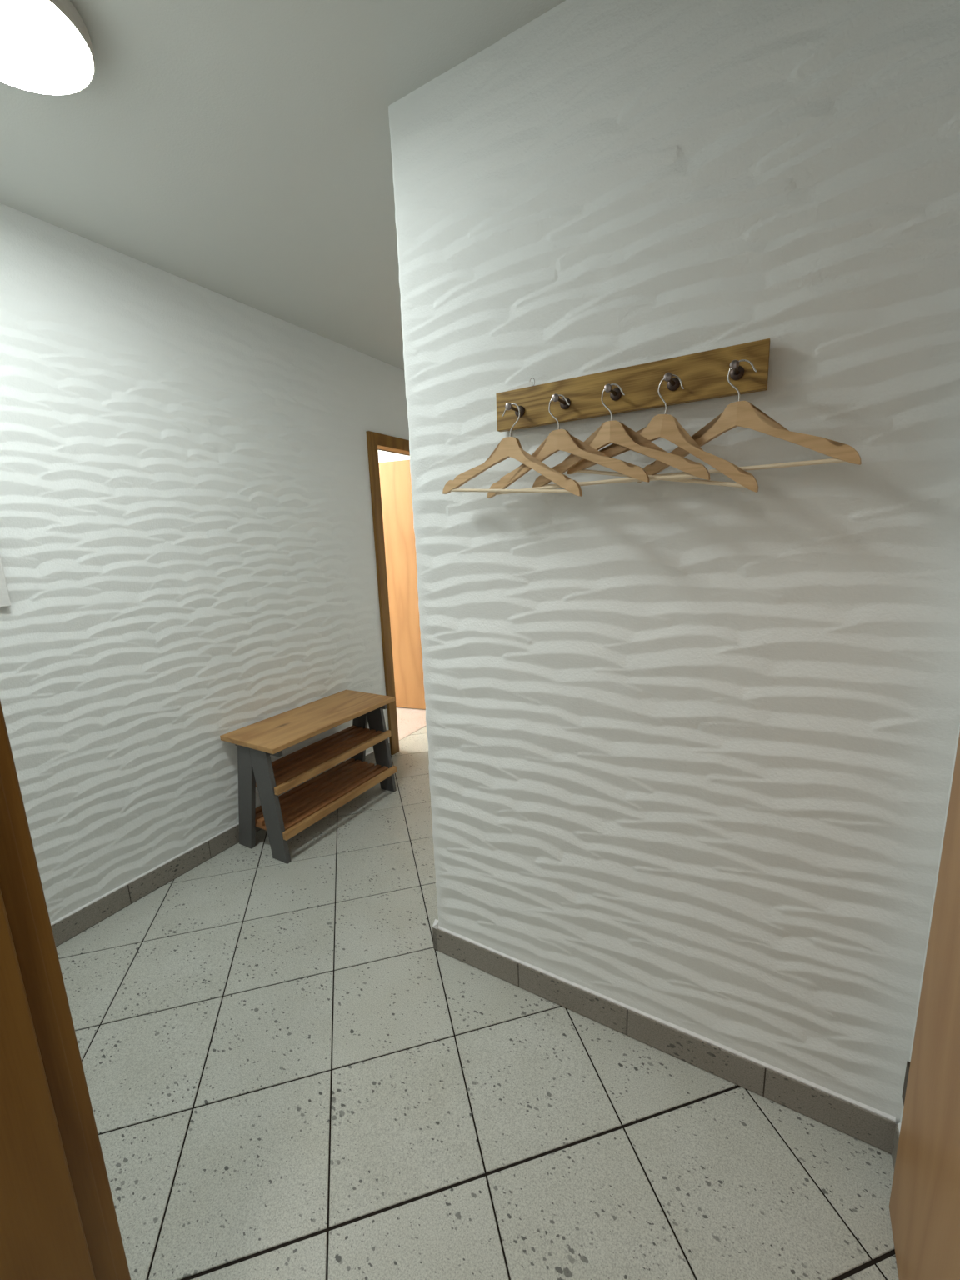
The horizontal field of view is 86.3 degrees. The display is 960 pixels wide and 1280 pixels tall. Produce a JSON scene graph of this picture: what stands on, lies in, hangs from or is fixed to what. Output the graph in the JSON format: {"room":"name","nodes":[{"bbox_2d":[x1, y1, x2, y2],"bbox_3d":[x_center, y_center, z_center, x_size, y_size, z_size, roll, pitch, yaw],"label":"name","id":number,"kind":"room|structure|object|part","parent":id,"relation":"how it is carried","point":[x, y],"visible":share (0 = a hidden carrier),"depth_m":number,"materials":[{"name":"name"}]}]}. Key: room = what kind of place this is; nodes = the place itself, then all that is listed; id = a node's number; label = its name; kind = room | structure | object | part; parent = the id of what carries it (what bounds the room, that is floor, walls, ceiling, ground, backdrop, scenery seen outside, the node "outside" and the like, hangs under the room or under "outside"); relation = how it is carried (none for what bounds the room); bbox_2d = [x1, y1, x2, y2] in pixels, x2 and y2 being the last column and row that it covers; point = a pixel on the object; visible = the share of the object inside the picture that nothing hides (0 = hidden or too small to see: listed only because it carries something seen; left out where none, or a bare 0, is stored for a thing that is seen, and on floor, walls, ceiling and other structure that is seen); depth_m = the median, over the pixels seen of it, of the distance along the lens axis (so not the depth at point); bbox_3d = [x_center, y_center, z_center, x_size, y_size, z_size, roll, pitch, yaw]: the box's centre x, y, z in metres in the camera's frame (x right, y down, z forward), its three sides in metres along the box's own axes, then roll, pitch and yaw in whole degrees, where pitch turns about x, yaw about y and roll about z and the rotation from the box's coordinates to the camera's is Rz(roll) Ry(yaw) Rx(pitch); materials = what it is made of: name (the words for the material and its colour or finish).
{"room":"entrance hallway","nodes":[
{"label":"entrance hallway","id":0,"kind":"room"},
{"bbox_2d":[0,203,409,923],"bbox_3d":[-0.835,-0.365,2.798,0.010,2.433,3.670,4,13,30],"label":"wall","id":1,"kind":"structure","parent":0,"point":[187,553],"depth_m":2.04,"materials":[{"name":"paint"}]},
{"bbox_2d":[0,555,10,607],"bbox_3d":[-1.588,-0.260,1.493,0.013,0.362,0.286,4,13,30],"label":"wall box","id":2,"kind":"object","parent":1,"relation":"attached to","point":[4,596],"visible":1,"depth_m":1.62,"materials":[{"name":"white plastic"}]},
{"bbox_2d":[50,741,390,946],"bbox_3d":[-1.156,0.910,2.414,0.019,0.105,2.230,4,13,30],"label":"baseboard","id":3,"kind":"structure","parent":1,"relation":"attached to","point":[88,915],"depth_m":2.06,"materials":[{"name":"tile"}]},
{"bbox_2d":[365,430,425,754],"bbox_3d":[-0.779,-0.349,3.811,0.956,2.009,0.960,4,13,30],"label":"door","id":4,"kind":"structure","parent":1,"relation":"in","point":[390,482],"depth_m":3.99,"materials":[{"name":"brown wood"}]},
{"bbox_2d":[0,0,565,369],"bbox_3d":[0.217,-1.376,1.203,3.510,0.080,5.550,4,13,30],"label":"ceiling","id":5,"kind":"structure","parent":0,"point":[240,151],"depth_m":1.36,"materials":[{"name":"paint"}]},
{"bbox_2d":[0,0,94,94],"bbox_3d":[-0.949,-1.227,1.011,0.302,0.051,0.302,4,13,30],"label":"ceiling lamp","id":6,"kind":"object","parent":5,"relation":"attached to","point":[46,47],"visible":1,"depth_m":1.05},
{"bbox_2d":[378,450,409,462],"bbox_3d":[-1.036,-0.843,5.297,2.690,2.433,0.100,4,13,30],"label":"wall","id":7,"kind":"structure","parent":0,"point":[383,456],"depth_m":4.94,"materials":[{"name":"white paint"}]},
{"bbox_2d":[55,706,898,1279],"bbox_3d":[-0.806,1.002,2.273,6.357,0.050,5.887,4,13,30],"label":"floor","id":8,"kind":"structure","parent":0,"point":[287,1076],"depth_m":1.24,"materials":[{"name":"tile"}]},
{"bbox_2d":[220,690,396,864],"bbox_3d":[-0.804,0.636,2.590,0.360,0.546,0.783,4,13,30],"label":"bench","id":9,"kind":"object","parent":8,"relation":"on","point":[284,816],"visible":1,"depth_m":2.46,"materials":[{"name":"brown wood"}]},
{"bbox_3d":[-1.064,0.709,2.330,0.176,0.522,0.022,4,13,30],"label":"leg","id":10,"kind":"part","parent":9,"relation":"part of","materials":[{"name":"paint"}]},
{"bbox_3d":[-0.976,0.471,2.252,0.298,0.032,0.022,4,13,30],"label":"rail","id":11,"kind":"part","parent":9,"relation":"part of","materials":[{"name":"paint"}]},
{"bbox_3d":[-0.918,0.720,2.246,0.161,0.522,0.022,4,13,30],"label":"leg","id":12,"kind":"part","parent":9,"relation":"part of","materials":[{"name":"paint"}]},
{"bbox_2d":[255,725,382,786],"bbox_3d":[-0.806,0.580,2.578,0.222,0.044,0.702,4,13,30],"label":"shelf","id":13,"kind":"object","parent":9,"relation":"attached to","point":[285,768],"depth_m":2.57,"materials":[{"name":"brown wood"}]},
{"bbox_2d":[255,758,388,830],"bbox_3d":[-0.806,0.781,2.621,0.281,0.044,0.702,4,13,30],"label":"shelf","id":14,"kind":"object","parent":9,"relation":"attached to","point":[306,799],"depth_m":2.61,"materials":[{"name":"brown wood"}]},
{"bbox_3d":[-0.698,0.576,2.942,0.176,0.522,0.022,4,13,30],"label":"leg","id":15,"kind":"part","parent":9,"relation":"part of","materials":[{"name":"paint"}]},
{"bbox_3d":[-0.553,0.587,2.857,0.161,0.522,0.022,4,13,30],"label":"leg","id":16,"kind":"part","parent":9,"relation":"part of","materials":[{"name":"paint"}]},
{"bbox_3d":[-0.632,0.346,2.826,0.298,0.032,0.022,4,13,30],"label":"rail","id":17,"kind":"part","parent":9,"relation":"part of","materials":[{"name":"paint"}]},
{"bbox_2d":[388,0,959,1124],"bbox_3d":[1.008,-0.343,2.321,1.233,2.433,2.655,4,13,30],"label":"wall","id":18,"kind":"structure","parent":0,"point":[692,747],"depth_m":1.10,"materials":[{"name":"paint"}]},
{"bbox_2d":[495,338,770,432],"bbox_3d":[0.279,-0.544,1.085,0.581,0.109,0.082,4,13,30],"label":"coat rack","id":19,"kind":"object","parent":18,"relation":"attached to","point":[703,375],"visible":0.97,"depth_m":1.08,"materials":[{"name":"brown wood"}]},
{"bbox_2d":[442,403,582,496],"bbox_3d":[0.061,-0.436,1.207,0.398,0.221,0.020,7,14,38],"label":"clothes hanger","id":20,"kind":"object","parent":19,"relation":"hanging from","point":[508,447],"visible":1,"depth_m":1.19,"materials":[{"name":"brown wood"}]},
{"bbox_3d":[0.094,-0.604,1.223,0.067,0.012,0.006,4,13,30],"label":"mounting plate","id":21,"kind":"part","parent":19,"relation":"part of","materials":[{"name":"wood"}]},
{"bbox_2d":[487,394,649,498],"bbox_3d":[0.177,-0.438,1.142,0.400,0.203,0.018,6,13,36],"label":"clothes hanger","id":22,"kind":"object","parent":19,"relation":"hanging from","point":[558,439],"visible":0.99,"depth_m":1.12,"materials":[{"name":"brown wood"}]},
{"bbox_2d":[532,383,710,487],"bbox_3d":[0.279,-0.430,1.090,0.400,0.210,0.029,6,14,37],"label":"clothes hanger","id":23,"kind":"object","parent":19,"relation":"hanging from","point":[614,432],"visible":0.91,"depth_m":1.06,"materials":[{"name":"brown wood"}]},
{"bbox_2d":[566,374,758,492],"bbox_3d":[0.357,-0.409,1.053,0.393,0.237,0.022,6,14,36],"label":"clothes hanger","id":24,"kind":"object","parent":19,"relation":"hanging from","point":[665,426],"visible":0.95,"depth_m":1.02,"materials":[{"name":"brown wood"}]},
{"bbox_2d":[637,359,861,482],"bbox_3d":[0.489,-0.419,0.970,0.400,0.203,0.020,10,17,43],"label":"clothes hanger","id":25,"kind":"object","parent":19,"relation":"hanging from","point":[740,413],"visible":0.91,"depth_m":0.94,"materials":[{"name":"brown wood"}]},
{"bbox_2d":[432,919,901,1168],"bbox_3d":[1.015,0.813,2.485,1.251,0.105,2.724,4,13,30],"label":"baseboard","id":26,"kind":"structure","parent":18,"relation":"attached to","point":[873,1127],"depth_m":1.32,"materials":[{"name":"tile"}]},
{"bbox_2d":[900,720,959,1123],"bbox_3d":[0.649,0.041,0.417,0.114,2.433,1.260,4,13,30],"label":"wall","id":27,"kind":"structure","parent":0,"point":[958,731],"depth_m":1.00,"materials":[{"name":"white paint"}]},
{"bbox_2d":[0,700,959,1279],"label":"door","id":28,"kind":"structure","parent":27,"relation":"in","point":[58,1219],"depth_m":0.60,"materials":[{"name":"brown wood"}]},
{"bbox_3d":[-0.128,0.280,0.255,1.065,2.084,0.174,4,13,30],"label":"frame","id":29,"kind":"part","parent":28,"relation":"part of","materials":[{"name":"brown wood"}]}
]}

